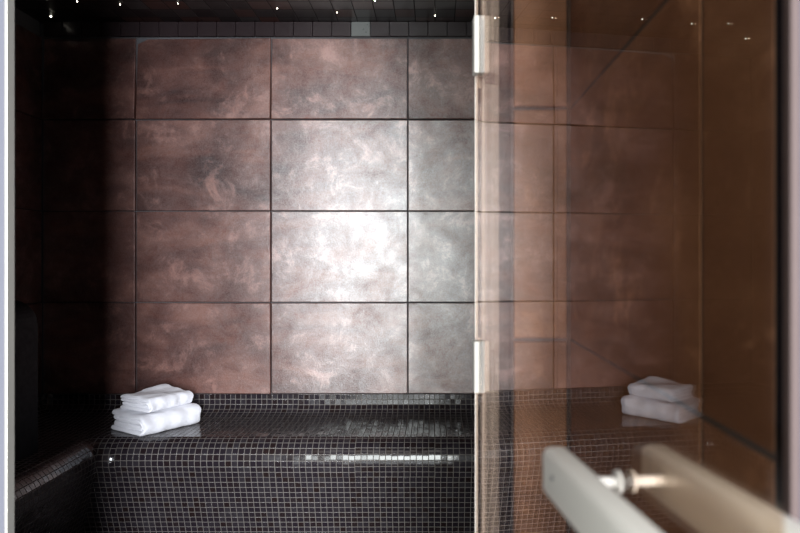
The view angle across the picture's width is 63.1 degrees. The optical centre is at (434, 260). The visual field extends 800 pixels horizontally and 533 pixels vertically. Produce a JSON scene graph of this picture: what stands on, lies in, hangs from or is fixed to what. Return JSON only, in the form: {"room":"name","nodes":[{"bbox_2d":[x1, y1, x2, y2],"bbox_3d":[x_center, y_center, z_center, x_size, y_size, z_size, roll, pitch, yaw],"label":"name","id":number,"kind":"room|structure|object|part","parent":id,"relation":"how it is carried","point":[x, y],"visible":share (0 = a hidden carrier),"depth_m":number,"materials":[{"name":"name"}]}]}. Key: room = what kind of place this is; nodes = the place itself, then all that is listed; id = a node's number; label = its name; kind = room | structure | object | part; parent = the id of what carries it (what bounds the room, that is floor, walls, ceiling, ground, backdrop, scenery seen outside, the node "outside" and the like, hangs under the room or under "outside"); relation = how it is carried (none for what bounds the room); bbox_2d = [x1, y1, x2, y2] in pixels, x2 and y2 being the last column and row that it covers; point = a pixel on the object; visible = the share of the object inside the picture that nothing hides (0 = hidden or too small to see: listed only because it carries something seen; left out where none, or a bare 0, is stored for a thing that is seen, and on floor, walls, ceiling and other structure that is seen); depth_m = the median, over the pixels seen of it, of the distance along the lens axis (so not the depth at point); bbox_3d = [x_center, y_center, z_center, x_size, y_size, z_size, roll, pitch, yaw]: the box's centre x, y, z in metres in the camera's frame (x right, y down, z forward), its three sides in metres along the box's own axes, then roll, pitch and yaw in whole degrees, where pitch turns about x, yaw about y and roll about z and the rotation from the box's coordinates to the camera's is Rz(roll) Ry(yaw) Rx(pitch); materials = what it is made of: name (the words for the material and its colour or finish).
{"room":"spa","nodes":[
{"label":"spa","id":0,"kind":"room"},
{"bbox_2d":[14,7,41,395],"bbox_3d":[-1.759,0.034,2.006,0.061,2.173,1.714,0,0,0],"label":"wall","id":1,"kind":"structure","parent":0,"point":[27,39],"depth_m":2.77,"materials":[{"name":"tile"}]},
{"bbox_2d":[14,0,479,22],"bbox_3d":[-0.215,-1.083,2.026,3.150,0.060,1.795,0,0,0],"label":"ceiling","id":2,"kind":"structure","parent":0,"point":[293,11],"depth_m":2.73,"materials":[{"name":"tile"}]},
{"bbox_2d":[40,23,479,394],"bbox_3d":[-0.215,0.034,2.885,3.130,2.173,0.077,0,0,0],"label":"wall","id":3,"kind":"structure","parent":0,"point":[221,215],"depth_m":2.86,"materials":[{"name":"tile"}]},
{"bbox_2d":[38,394,479,405],"bbox_3d":[-0.218,0.609,2.005,3.012,0.046,1.704,0,0,0],"label":"backsplash","id":4,"kind":"structure","parent":3,"relation":"attached to","point":[44,399],"depth_m":2.86,"materials":[{"name":"black tile"}]},
{"bbox_2d":[44,22,479,36],"bbox_3d":[-0.211,-1.020,2.861,3.018,0.064,0.011,0,0,0],"label":"trim","id":5,"kind":"structure","parent":3,"relation":"attached to","point":[51,29],"depth_m":2.86,"materials":[{"name":"black tile"}]},
{"bbox_2d":[0,0,570,532],"bbox_3d":[-0.820,-0.180,1.173,4.360,2.600,0.090,0,0,0],"label":"wall","id":6,"kind":"structure","parent":0,"point":[538,27],"depth_m":1.13,"materials":[{"name":"brown tile"}]},
{"bbox_2d":[5,0,13,532],"bbox_3d":[-0.745,0.090,1.139,0.005,2.060,0.021,0,0,0],"label":"trim","id":7,"kind":"structure","parent":6,"relation":"attached to","point":[9,4],"depth_m":1.14,"materials":[{"name":"silver metal"}]},
{"bbox_2d":[480,0,498,532],"bbox_3d":[0.096,0.090,1.145,0.034,2.060,0.009,0,0,0],"label":"trim","id":8,"kind":"structure","parent":6,"relation":"attached to","point":[489,93],"depth_m":1.14,"materials":[{"name":"grey metal"}]},
{"bbox_2d":[499,0,510,532],"bbox_3d":[0.123,-0.180,1.152,0.022,2.600,0.012,0,0,0],"label":"trim","id":9,"kind":"structure","parent":6,"relation":"attached to","point":[504,5],"depth_m":1.15,"materials":[{"name":"black"}]},
{"bbox_2d":[472,0,799,532],"bbox_3d":[0.111,0.091,0.714,0.099,2.033,0.860,0,0,-5],"label":"door","id":10,"kind":"structure","parent":6,"relation":"in","point":[709,503],"depth_m":0.43,"materials":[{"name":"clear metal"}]},
{"bbox_3d":[0.085,0.177,1.095,0.008,0.086,0.023,0,0,-5],"label":"clamp plate","id":11,"kind":"part","parent":10,"relation":"part of","materials":[{"name":"silver metal"}]},
{"bbox_3d":[0.085,-0.362,1.095,0.008,0.096,0.023,0,0,-5],"label":"clamp plate","id":12,"kind":"part","parent":10,"relation":"part of","materials":[{"name":"silver metal"}]},
{"bbox_3d":[0.096,-0.349,1.138,0.018,0.078,0.005,0,0,-5],"label":"wall plate","id":13,"kind":"part","parent":10,"relation":"part of","materials":[{"name":"brown"}]},
{"bbox_3d":[0.096,0.190,1.138,0.018,0.068,0.005,0,0,-5],"label":"wall plate","id":14,"kind":"part","parent":10,"relation":"part of","materials":[{"name":"brown"}]},
{"bbox_2d":[571,0,776,532],"bbox_3d":[0.250,-0.180,0.789,0.029,2.600,0.681,0,0,0],"label":"glass door","id":15,"kind":"structure","parent":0,"point":[674,102],"depth_m":0.63,"materials":[{"name":"clear glass"}]},
{"bbox_3d":[-0.215,1.150,1.995,3.030,0.060,1.735,0,0,0],"label":"floor","id":16,"kind":"structure","parent":0,"visible":0},
{"bbox_2d":[14,394,479,532],"bbox_3d":[-0.218,0.853,2.005,3.012,0.534,1.704,0,0,0],"label":"bench","id":17,"kind":"object","parent":16,"relation":"on","point":[251,463],"visible":0.58,"depth_m":2.48,"materials":[{"name":"black tile"}]},
{"bbox_2d":[14,300,37,461],"bbox_3d":[-1.565,0.405,2.190,0.321,0.534,0.220,0,0,0],"label":"block","id":18,"kind":"object","parent":17,"relation":"on","point":[25,319],"visible":0.75,"depth_m":2.23,"materials":[{"name":"black"}]},
{"bbox_2d":[111,403,200,435],"bbox_3d":[-1.130,0.631,2.646,0.232,0.083,0.269,0,0,34],"label":"folded towel","id":19,"kind":"object","parent":17,"relation":"on","point":[138,423],"visible":0.88,"depth_m":2.56,"materials":[{"name":"white fabric"}]},
{"bbox_2d":[120,384,193,412],"bbox_3d":[-1.132,0.556,2.649,0.195,0.068,0.213,0,0,29],"label":"folded towel","id":20,"kind":"object","parent":19,"relation":"on","point":[162,396],"visible":1,"depth_m":2.59,"materials":[{"name":"white fabric"}]},
{"bbox_3d":[-0.175,0.671,1.966,2.927,0.006,1.625,0,0,0],"label":"seat","id":21,"kind":"part","parent":17,"relation":"part of","materials":[{"name":"black tile"}]},
{"bbox_3d":[1.620,-0.180,0.466,2.761,2.600,0.068,0,0,0],"label":"wall","id":22,"kind":"structure","parent":0,"visible":0},
{"bbox_2d":[777,0,782,512],"bbox_3d":[0.250,-0.180,0.442,0.028,2.600,0.015,0,0,0],"label":"trim","id":23,"kind":"structure","parent":22,"relation":"attached to","point":[779,2],"depth_m":0.44,"materials":[{"name":"black"}]},
{"bbox_2d":[783,0,799,522],"bbox_3d":[0.236,-0.180,0.430,0.006,2.600,0.011,0,0,0],"label":"trim","id":24,"kind":"structure","parent":22,"relation":"attached to","point":[791,8],"depth_m":0.42,"materials":[{"name":"grey"}]}
]}

